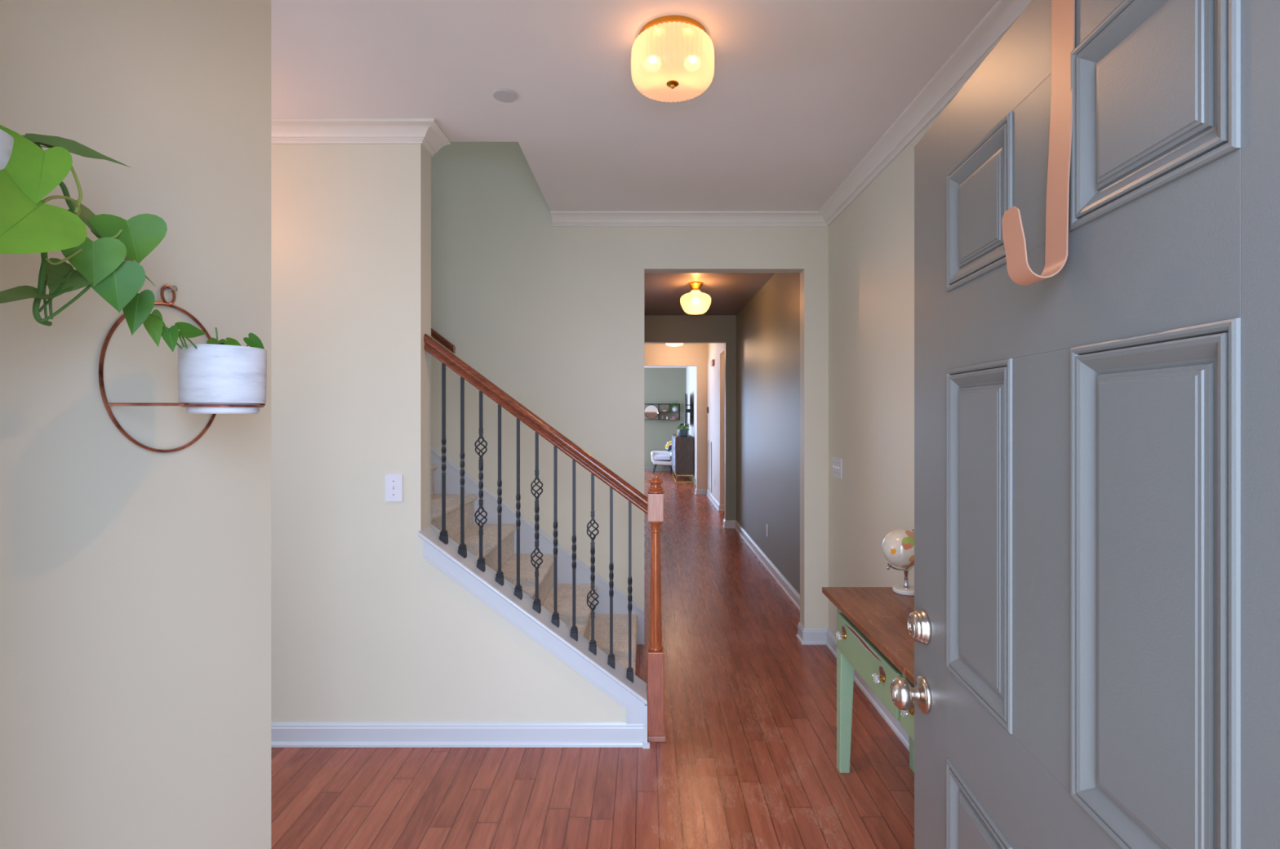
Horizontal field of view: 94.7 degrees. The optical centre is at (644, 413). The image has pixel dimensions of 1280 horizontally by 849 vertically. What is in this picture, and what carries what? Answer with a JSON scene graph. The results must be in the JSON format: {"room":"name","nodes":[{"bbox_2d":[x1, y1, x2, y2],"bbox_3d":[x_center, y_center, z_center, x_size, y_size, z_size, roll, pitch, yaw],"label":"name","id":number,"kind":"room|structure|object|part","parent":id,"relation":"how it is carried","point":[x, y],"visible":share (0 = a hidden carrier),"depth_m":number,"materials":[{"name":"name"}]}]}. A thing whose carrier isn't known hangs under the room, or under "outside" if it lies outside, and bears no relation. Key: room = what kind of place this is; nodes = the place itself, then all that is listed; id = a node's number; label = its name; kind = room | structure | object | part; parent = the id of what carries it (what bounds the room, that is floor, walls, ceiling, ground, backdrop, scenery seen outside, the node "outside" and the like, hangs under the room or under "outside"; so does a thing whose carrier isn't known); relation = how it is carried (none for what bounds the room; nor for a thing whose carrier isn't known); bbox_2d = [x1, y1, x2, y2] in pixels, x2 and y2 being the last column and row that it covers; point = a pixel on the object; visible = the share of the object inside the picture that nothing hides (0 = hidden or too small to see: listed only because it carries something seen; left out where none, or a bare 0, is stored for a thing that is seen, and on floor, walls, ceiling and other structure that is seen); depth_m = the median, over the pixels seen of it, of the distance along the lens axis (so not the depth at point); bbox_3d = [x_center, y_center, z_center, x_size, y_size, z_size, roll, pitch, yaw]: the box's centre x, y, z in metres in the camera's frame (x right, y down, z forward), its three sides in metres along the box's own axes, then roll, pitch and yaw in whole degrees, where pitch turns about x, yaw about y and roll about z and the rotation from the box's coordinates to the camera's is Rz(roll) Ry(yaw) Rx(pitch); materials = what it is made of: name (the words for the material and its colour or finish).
{"room":"entrance hall","nodes":[
{"label":"entrance hall","id":0,"kind":"room"},
{"bbox_2d":[0,128,13,169],"bbox_3d":[-0.703,-0.239,0.578,0.121,0.092,0.121,0,0,0],"label":"pot","id":1,"kind":"object","parent":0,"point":[6,135],"depth_m":0.60,"materials":[{"name":"white ceramic"}]},
{"bbox_2d":[0,0,271,848],"bbox_3d":[-0.860,0.102,0.796,0.120,2.775,0.933,0,0,0],"label":"wall","id":2,"kind":"structure","parent":0,"point":[135,580],"depth_m":0.94,"materials":[{"name":"beige paint"}]},
{"bbox_2d":[98,284,265,453],"bbox_3d":[-0.723,-0.076,0.985,0.153,0.280,0.249,0,0,0],"label":"holder","id":3,"kind":"object","parent":2,"relation":"attached to","point":[173,288],"visible":0.84,"depth_m":0.93,"materials":[{"name":"orange metal"}]},
{"bbox_2d":[142,309,266,413],"bbox_3d":[-0.703,-0.076,0.941,0.121,0.151,0.208,0,0,0],"label":"pothos","id":4,"kind":"object","parent":3,"relation":"in","point":[215,371],"visible":1,"depth_m":0.94,"materials":[{"name":"ceramic"}]},
{"bbox_2d":[177,343,266,404],"bbox_3d":[-0.703,-0.064,0.985,0.121,0.092,0.121,0,0,0],"label":"pot","id":5,"kind":"object","parent":3,"relation":"on","point":[208,373],"depth_m":0.94,"materials":[{"name":"white ceramic"}]},
{"bbox_3d":[-0.723,-0.251,0.578,0.153,0.280,0.249,0,0,0],"label":"holder","id":6,"kind":"object","parent":2,"relation":"attached to","visible":0},
{"bbox_2d":[0,124,167,335],"bbox_3d":[-0.681,-0.210,0.688,0.166,0.220,0.342,0,0,0],"label":"pothos","id":7,"kind":"object","parent":6,"relation":"on","point":[28,172],"visible":1,"depth_m":0.67,"materials":[{"name":"plant"}]},
{"bbox_2d":[271,144,644,746],"bbox_3d":[-2.150,0.102,2.711,4.300,2.775,0.152,0,0,0],"label":"wall","id":8,"kind":"structure","parent":0,"point":[365,628],"depth_m":2.66,"materials":[{"name":"beige paint"}]},
{"bbox_2d":[271,118,450,156],"bbox_3d":[-2.609,-1.250,2.677,3.382,0.069,0.220,0,0,0],"label":"trim","id":9,"kind":"structure","parent":8,"relation":"attached to","point":[426,132],"depth_m":2.62,"materials":[{"name":"paint"}]},
{"bbox_2d":[385,474,402,501],"bbox_3d":[-1.131,0.333,2.652,0.078,0.124,0.016,0,0,0],"label":"light switch","id":10,"kind":"object","parent":8,"relation":"attached to","point":[393,482],"visible":1,"depth_m":2.65,"materials":[{"name":"white plastic"}]},
{"bbox_2d":[417,524,647,705],"bbox_3d":[-0.502,0.916,2.723,1.025,0.780,0.176,0,0,0],"label":"cap","id":11,"kind":"object","parent":8,"relation":"attached to","point":[430,535],"visible":0.92,"depth_m":2.68,"materials":[{"name":"white paint"}]},
{"bbox_2d":[422,539,644,724],"bbox_3d":[-0.497,0.976,2.650,0.995,0.825,0.018,0,0,0],"label":"trim","id":12,"kind":"structure","parent":8,"relation":"attached to","point":[634,707],"depth_m":2.65,"materials":[{"name":"white paint"}]},
{"bbox_2d":[642,703,649,748],"bbox_3d":[0.005,1.397,2.708,0.031,0.184,0.165,0,0,0],"label":"trim","id":13,"kind":"structure","parent":8,"relation":"attached to","point":[646,744],"depth_m":2.64,"materials":[{"name":"white paint"}]},
{"bbox_2d":[271,471,914,848],"bbox_3d":[-0.700,1.550,7.940,7.400,0.120,15.520,0,0,0],"label":"floor","id":14,"kind":"structure","parent":0,"point":[747,759],"depth_m":2.44,"materials":[{"name":"brown wood"}]},
{"bbox_2d":[431,464,637,674],"bbox_3d":[-1.737,0.228,3.300,3.377,2.508,1.022,0,0,0],"label":"staircase","id":15,"kind":"structure","parent":14,"relation":"on","point":[527,578],"depth_m":3.44,"materials":[{"name":"beige carpet"}]},
{"bbox_2d":[423,333,666,742],"bbox_3d":[-0.458,0.559,2.724,1.106,1.860,0.092,0,0,0],"label":"stair railing","id":16,"kind":"object","parent":14,"relation":"on","point":[652,505],"visible":1,"depth_m":2.71,"materials":[{"name":"brown wood"}]},
{"bbox_2d":[474,506,487,527],"bbox_3d":[-0.757,0.476,2.725,0.058,0.097,0.058,0,0,0],"label":"basket","id":17,"kind":"object","parent":16,"relation":"on","point":[482,508],"depth_m":2.72,"materials":[{"name":"black metal"}]},
{"bbox_2d":[474,436,487,457],"bbox_3d":[-0.757,0.151,2.725,0.058,0.097,0.058,0,0,0],"label":"basket","id":18,"kind":"object","parent":16,"relation":"on","point":[480,443],"depth_m":2.72,"materials":[{"name":"black metal"}]},
{"bbox_3d":[-0.500,0.045,2.725,1.022,0.832,0.062,0,0,0],"label":"handrail","id":19,"kind":"part","parent":16,"relation":"part of","materials":[{"name":"brown wood"}]},
{"bbox_2d":[530,548,542,568],"bbox_3d":[-0.499,0.667,2.725,0.058,0.097,0.058,0,0,0],"label":"basket","id":20,"kind":"object","parent":16,"relation":"on","point":[538,549],"depth_m":2.72,"materials":[{"name":"black metal"}]},
{"bbox_2d":[530,478,542,497],"bbox_3d":[-0.499,0.342,2.725,0.058,0.097,0.058,0,0,0],"label":"basket","id":21,"kind":"object","parent":16,"relation":"on","point":[535,484],"depth_m":2.72,"materials":[{"name":"black metal"}]},
{"bbox_2d":[586,590,599,610],"bbox_3d":[-0.241,0.858,2.725,0.058,0.097,0.058,0,0,0],"label":"basket","id":22,"kind":"object","parent":16,"relation":"on","point":[590,592],"depth_m":2.72,"materials":[{"name":"black metal"}]},
{"bbox_2d":[586,519,599,539],"bbox_3d":[-0.241,0.533,2.725,0.058,0.097,0.058,0,0,0],"label":"basket","id":23,"kind":"object","parent":16,"relation":"on","point":[590,522],"depth_m":2.72,"materials":[{"name":"black metal"}]},
{"bbox_3d":[0.049,0.790,2.724,0.066,0.596,0.066,0,0,0],"label":"newel post","id":24,"kind":"part","parent":16,"relation":"part of","materials":[{"name":"brown wood"}]},
{"bbox_3d":[0.053,1.478,2.724,0.083,0.024,0.092,0,0,0],"label":"foot moulding","id":25,"kind":"part","parent":16,"relation":"part of","materials":[{"name":"brown wood"}]},
{"bbox_2d":[650,450,671,473],"bbox_3d":[0.450,1.225,14.985,0.596,0.531,0.750,0,0,0],"label":"armchair","id":26,"kind":"object","parent":14,"relation":"on","point":[658,457],"visible":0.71,"depth_m":14.64,"materials":[{"name":"white fabric"}]},
{"bbox_3d":[0.188,1.081,15.000,0.074,0.219,0.720,0,0,0],"label":"arm","id":27,"kind":"part","parent":26,"relation":"part of","materials":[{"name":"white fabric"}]},
{"bbox_3d":[0.445,1.060,15.281,0.543,0.200,0.148,0,0,0],"label":"backrest","id":28,"kind":"part","parent":26,"relation":"part of","materials":[{"name":"white fabric"}]},
{"bbox_3d":[0.447,1.215,14.990,0.538,0.127,0.740,0,0,0],"label":"seat","id":29,"kind":"part","parent":26,"relation":"part of","materials":[{"name":"white fabric"}]},
{"bbox_2d":[653,453,671,460],"bbox_3d":[0.435,1.090,14.905,0.410,0.110,0.590,0,0,0],"label":"seat cushion","id":30,"kind":"object","parent":26,"relation":"on","point":[656,456],"depth_m":14.62,"materials":[{"name":"white fabric"}]},
{"bbox_2d":[665,440,671,452],"bbox_3d":[0.665,0.830,15.000,0.298,0.298,0.115,0,0,0],"label":"throw cushion","id":31,"kind":"object","parent":26,"relation":"on","point":[668,445],"visible":0.52,"depth_m":14.96,"materials":[{"name":"fabric"}]},
{"bbox_2d":[671,434,693,482],"bbox_3d":[0.845,0.997,13.700,0.431,0.984,1.700,0,0,0],"label":"dresser","id":32,"kind":"object","parent":14,"relation":"on","point":[682,447],"visible":1,"depth_m":12.85,"materials":[{"name":"brown wood"}]},
{"bbox_3d":[0.664,0.647,13.143,0.019,0.255,0.545,0,0,0],"label":"drawer","id":33,"kind":"part","parent":32,"relation":"part of","materials":[{"name":"white wood"}]},
{"bbox_3d":[0.664,0.912,13.143,0.019,0.255,0.545,0,0,0],"label":"drawer","id":34,"kind":"part","parent":32,"relation":"part of","materials":[{"name":"white wood"}]},
{"bbox_3d":[0.664,1.177,13.143,0.019,0.255,0.545,0,0,0],"label":"drawer","id":35,"kind":"part","parent":32,"relation":"part of","materials":[{"name":"white wood"}]},
{"bbox_2d":[675,424,688,436],"bbox_3d":[0.816,0.369,13.058,0.300,0.271,0.327,0,0,39],"label":"potted plant","id":36,"kind":"object","parent":32,"relation":"on","point":[681,433],"visible":1,"depth_m":12.98,"materials":[{"name":"green plant"}]},
{"bbox_3d":[0.835,0.427,13.050,0.230,0.155,0.230,0,0,0],"label":"pot","id":37,"kind":"part","parent":36,"relation":"part of","materials":[{"name":"grey ceramic"}]},
{"bbox_3d":[0.868,1.407,13.700,0.385,0.163,1.700,0,0,0],"label":"frame","id":38,"kind":"part","parent":32,"relation":"part of","materials":[{"name":"gold metal"}]},
{"bbox_2d":[822,586,914,773],"bbox_3d":[0.967,1.115,1.903,0.419,0.750,1.245,0,0,0],"label":"console table","id":39,"kind":"object","parent":14,"relation":"on","point":[873,638],"visible":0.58,"depth_m":2.21,"materials":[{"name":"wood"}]},
{"bbox_3d":[0.773,0.884,2.352,0.021,0.033,0.036,0,0,0],"label":"glass knob","id":40,"kind":"part","parent":39,"relation":"part of","materials":[{"name":"white"}]},
{"bbox_3d":[0.836,1.238,2.458,0.058,0.504,0.058,0,0,0],"label":"leg","id":41,"kind":"part","parent":39,"relation":"part of","materials":[{"name":"green paint"}]},
{"bbox_3d":[0.929,0.896,2.156,0.265,0.149,0.574,0,0,0],"label":"drawer","id":42,"kind":"part","parent":39,"relation":"part of","materials":[{"name":"green paint"}]},
{"bbox_3d":[0.773,0.884,1.972,0.021,0.033,0.036,0,0,0],"label":"glass knob","id":43,"kind":"part","parent":39,"relation":"part of","materials":[{"name":"white"}]},
{"bbox_2d":[881,528,914,595],"bbox_3d":[1.068,0.607,2.450,0.158,0.265,0.158,0,0,24],"label":"desk globe","id":44,"kind":"object","parent":39,"relation":"on","point":[898,544],"visible":0.74,"depth_m":2.41,"materials":[{"name":"white plastic"}]},
{"bbox_3d":[1.081,0.568,2.450,0.158,0.177,0.017,0,0,-11],"label":"meridian arm","id":45,"kind":"part","parent":44,"relation":"part of","materials":[{"name":"metal"}]},
{"bbox_3d":[1.085,0.685,2.450,0.030,0.073,0.030,0,0,0],"label":"stem","id":46,"kind":"part","parent":44,"relation":"part of","materials":[{"name":"metal"}]},
{"bbox_3d":[0.773,0.884,1.760,0.021,0.033,0.036,0,0,0],"label":"glass knob","id":47,"kind":"part","parent":39,"relation":"part of","materials":[{"name":"white"}]},
{"bbox_3d":[0.929,0.896,1.608,0.265,0.149,0.474,0,0,0],"label":"drawer","id":48,"kind":"part","parent":39,"relation":"part of","materials":[{"name":"green paint"}]},
{"bbox_3d":[1.128,1.238,2.458,0.058,0.504,0.058,0,0,0],"label":"leg","id":49,"kind":"part","parent":39,"relation":"part of","materials":[{"name":"green paint"}]},
{"bbox_2d":[431,142,828,627],"bbox_3d":[-1.755,-1.210,3.886,5.890,5.400,0.113,0,0,0],"label":"wall","id":50,"kind":"structure","parent":0,"point":[552,317],"depth_m":3.83,"materials":[{"name":"beige paint"}]},
{"bbox_2d":[431,328,455,353],"bbox_3d":[-2.257,-1.208,3.783,2.085,1.646,0.095,0,0,0],"label":"wall handrail","id":51,"kind":"object","parent":50,"relation":"attached to","point":[435,335],"visible":0.1,"depth_m":3.74,"materials":[{"name":"brown wood"}]},
{"bbox_2d":[431,446,644,644],"bbox_3d":[-1.752,0.038,3.818,3.496,2.902,0.024,0,0,0],"label":"trim","id":52,"kind":"structure","parent":50,"relation":"attached to","point":[583,572],"depth_m":3.81,"materials":[{"name":"white paint"}]},
{"bbox_2d":[271,0,998,211],"bbox_3d":[-1.555,-1.410,2.005,5.730,0.250,3.650,0,0,0],"label":"ceiling","id":53,"kind":"structure","parent":0,"point":[800,92],"depth_m":2.27,"materials":[{"name":"grey paint"}]},
{"bbox_2d":[492,88,516,102],"bbox_3d":[-0.565,-1.281,2.378,0.096,0.008,0.096,0,0,0],"label":"cover plate","id":54,"kind":"object","parent":53,"relation":"attached to","point":[505,95],"visible":1,"depth_m":2.37,"materials":[{"name":"white plastic"}]},
{"bbox_2d":[631,15,714,102],"bbox_3d":[0.095,-1.200,2.020,0.285,0.170,0.285,0,0,0],"label":"ceiling light","id":55,"kind":"object","parent":53,"relation":"attached to","point":[673,56],"visible":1,"depth_m":1.93,"materials":[{"name":"white glass"}]},
{"bbox_2d":[644,368,686,466],"bbox_3d":[-1.200,0.102,15.510,4.800,2.775,0.120,0,0,0],"label":"wall","id":56,"kind":"structure","parent":0,"point":[661,385],"depth_m":15.45,"materials":[{"name":"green paint"}]},
{"bbox_2d":[644,403,679,419],"bbox_3d":[0.228,-0.055,15.345,1.355,0.420,0.210,0,0,0],"label":"display shelf","id":57,"kind":"object","parent":56,"relation":"attached to","point":[651,411],"visible":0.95,"depth_m":15.27,"materials":[{"name":"black wood"}]},
{"bbox_2d":[644,404,657,418],"bbox_3d":[0.165,-0.055,15.262,0.352,0.350,0.034,0,0,0],"label":"round mirror","id":58,"kind":"object","parent":57,"relation":"attached to","point":[651,411],"depth_m":15.26,"materials":[{"name":"clear glass"}]},
{"bbox_2d":[670,400,679,412],"bbox_3d":[0.764,-0.199,15.379,0.289,0.302,0.286,0,0,0],"label":"potted plant","id":59,"kind":"object","parent":57,"relation":"on","point":[674,408],"visible":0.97,"depth_m":15.32,"materials":[{"name":"green plant"}]},
{"bbox_3d":[0.775,-0.120,15.365,0.132,0.145,0.132,0,0,0],"label":"pot","id":60,"kind":"part","parent":59,"relation":"part of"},
{"bbox_2d":[644,344,706,488],"bbox_3d":[-0.425,0.102,10.960,3.150,2.775,0.120,0,0,0],"label":"wall","id":61,"kind":"structure","parent":0,"point":[655,355],"depth_m":10.90,"materials":[{"name":"beige paint"}]},
{"bbox_2d":[644,315,736,519],"bbox_3d":[0.535,0.102,7.730,1.550,2.775,0.060,0,0,0],"label":"wall","id":62,"kind":"structure","parent":0,"point":[657,328],"depth_m":7.70,"materials":[{"name":"grey paint"}]},
{"bbox_2d":[686,366,696,479],"bbox_3d":[1.140,0.102,13.235,0.120,2.775,4.430,0,0,0],"label":"wall","id":63,"kind":"structure","parent":0,"point":[691,371],"depth_m":13.15,"materials":[{"name":"white paint"}]},
{"bbox_2d":[644,366,687,368],"bbox_3d":[0.390,-1.244,13.235,1.380,0.080,4.430,0,0,0],"label":"trim","id":64,"kind":"structure","parent":63,"relation":"attached to","point":[644,366],"depth_m":15.41,"materials":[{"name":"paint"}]},
{"bbox_2d":[684,393,693,426],"bbox_3d":[1.028,-0.095,13.609,0.178,0.730,1.175,0,0,6],"label":"television","id":65,"kind":"object","parent":63,"relation":"attached to","point":[686,410],"visible":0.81,"depth_m":13.25,"materials":[{"name":"black plastic"}]},
{"bbox_2d":[644,273,774,344],"bbox_3d":[0.140,-1.385,7.482,4.520,0.200,7.075,0,0,0],"label":"ceiling","id":66,"kind":"structure","parent":0,"point":[729,293],"depth_m":6.17,"materials":[{"name":"grey paint"}]},
{"bbox_2d":[665,342,683,346],"bbox_3d":[0.507,-1.226,10.150,0.308,0.118,0.308,0,0,0],"label":"flush ceiling light","id":67,"kind":"object","parent":66,"relation":"attached to","point":[666,344],"visible":0.57,"depth_m":10.05,"materials":[{"name":"white glass"}]},
{"bbox_2d":[680,281,711,314],"bbox_3d":[0.498,-1.136,5.800,0.304,0.298,0.304,0,0,0],"label":"flush ceiling light","id":68,"kind":"object","parent":66,"relation":"hanging from","point":[695,302],"visible":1,"depth_m":5.71,"materials":[{"name":"glass"}]},
{"bbox_2d":[706,342,724,504],"bbox_3d":[1.210,0.102,9.360,0.120,2.775,3.080,0,0,0],"label":"wall","id":69,"kind":"structure","parent":0,"point":[715,374],"depth_m":9.51,"materials":[{"name":"white paint"}]},
{"bbox_2d":[644,466,724,511],"bbox_3d":[0.455,1.439,12.236,1.664,0.101,6.512,0,0,-4],"label":"baseboard","id":70,"kind":"structure","parent":69,"relation":"attached to","point":[719,507],"depth_m":10.89,"materials":[{"name":"white paint"}]},
{"bbox_2d":[707,440,711,492],"bbox_3d":[1.144,0.915,10.450,0.012,0.870,0.600,0,0,0],"label":"air vent","id":71,"kind":"object","parent":69,"relation":"in","point":[709,458],"visible":1,"depth_m":10.41,"materials":[{"name":"metal"}]},
{"bbox_2d":[711,359,714,366],"bbox_3d":[1.130,-0.850,9.850,0.040,0.100,0.220,0,0,0],"label":"door chime","id":72,"kind":"object","parent":69,"relation":"attached to","point":[712,360],"visible":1,"depth_m":9.74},
{"bbox_2d":[724,342,724,519],"bbox_3d":[0.200,0.102,7.790,4.400,2.775,0.060,0,0,0],"label":"wall","id":73,"kind":"structure","parent":0,"point":[724,343],"depth_m":7.81,"materials":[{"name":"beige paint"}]},
{"bbox_2d":[736,101,951,635],"bbox_3d":[1.250,0.102,3.940,0.120,2.775,7.520,0,0,0],"label":"wall","id":74,"kind":"structure","parent":0,"point":[871,242],"depth_m":3.42,"materials":[{"name":"beige paint"}]},
{"bbox_2d":[766,523,768,537],"bbox_3d":[1.186,1.130,5.730,0.008,0.120,0.074,0,0,0],"label":"wall outlet","id":75,"kind":"object","parent":74,"relation":"attached to","point":[766,523],"visible":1,"depth_m":5.71,"materials":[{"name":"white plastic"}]},
{"bbox_2d":[550,0,1031,226],"bbox_3d":[0.295,-1.250,2.080,1.790,0.069,3.500,0,0,0],"label":"trim","id":76,"kind":"structure","parent":74,"relation":"attached to","point":[945,84],"depth_m":2.89,"materials":[{"name":"paint"}]},
{"bbox_2d":[722,519,909,751],"bbox_3d":[1.100,1.439,4.080,0.179,0.101,7.480,0,0,0],"label":"baseboard","id":77,"kind":"structure","parent":74,"relation":"attached to","point":[806,636],"depth_m":3.82,"materials":[{"name":"white paint"}]},
{"bbox_2d":[832,456,841,479],"bbox_3d":[1.182,0.332,3.645,0.016,0.124,0.165,0,0,0],"label":"light switch","id":78,"kind":"object","parent":74,"relation":"attached to","point":[837,462],"visible":1,"depth_m":3.63,"materials":[{"name":"white plastic"}]},
{"bbox_3d":[-1.555,0.103,0.255,5.490,2.775,0.150,0,0,0],"label":"wall","id":79,"kind":"structure","parent":0,"visible":0},
{"bbox_2d":[889,0,1279,848],"bbox_3d":[0.505,0.463,0.763,0.108,2.031,0.927,0,0,5],"label":"door","id":80,"kind":"structure","parent":79,"relation":"in","point":[1094,624],"depth_m":0.65,"materials":[{"name":"grey paint"}]},
{"bbox_3d":[0.520,0.553,1.166,0.064,0.069,0.069,0,0,5],"label":"knob","id":81,"kind":"part","parent":80,"relation":"part of","materials":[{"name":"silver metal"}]},
{"bbox_3d":[0.547,0.927,0.945,0.038,0.622,0.219,0,0,5],"label":"panel","id":82,"kind":"part","parent":80,"relation":"part of","materials":[{"name":"grey paint"}]},
{"bbox_3d":[0.547,0.188,0.945,0.038,0.534,0.219,0,0,5],"label":"panel","id":83,"kind":"part","parent":80,"relation":"part of","materials":[{"name":"grey paint"}]},
{"bbox_3d":[0.547,-0.324,0.945,0.038,0.212,0.219,0,0,5],"label":"panel","id":84,"kind":"part","parent":80,"relation":"part of","materials":[{"name":"grey paint"}]},
{"bbox_2d":[1001,0,1075,285],"bbox_3d":[0.502,-0.358,0.718,0.113,0.395,0.043,0,0,5],"label":"hanger","id":85,"kind":"object","parent":80,"relation":"hanging from","point":[1063,11],"visible":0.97,"depth_m":0.72,"materials":[{"name":"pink metal"}]},
{"bbox_3d":[0.513,0.188,0.591,0.038,0.534,0.219,0,0,5],"label":"panel","id":86,"kind":"part","parent":80,"relation":"part of","materials":[{"name":"grey paint"}]},
{"bbox_3d":[0.513,-0.324,0.591,0.038,0.212,0.219,0,0,5],"label":"panel","id":87,"kind":"part","parent":80,"relation":"part of","materials":[{"name":"grey paint"}]}
]}

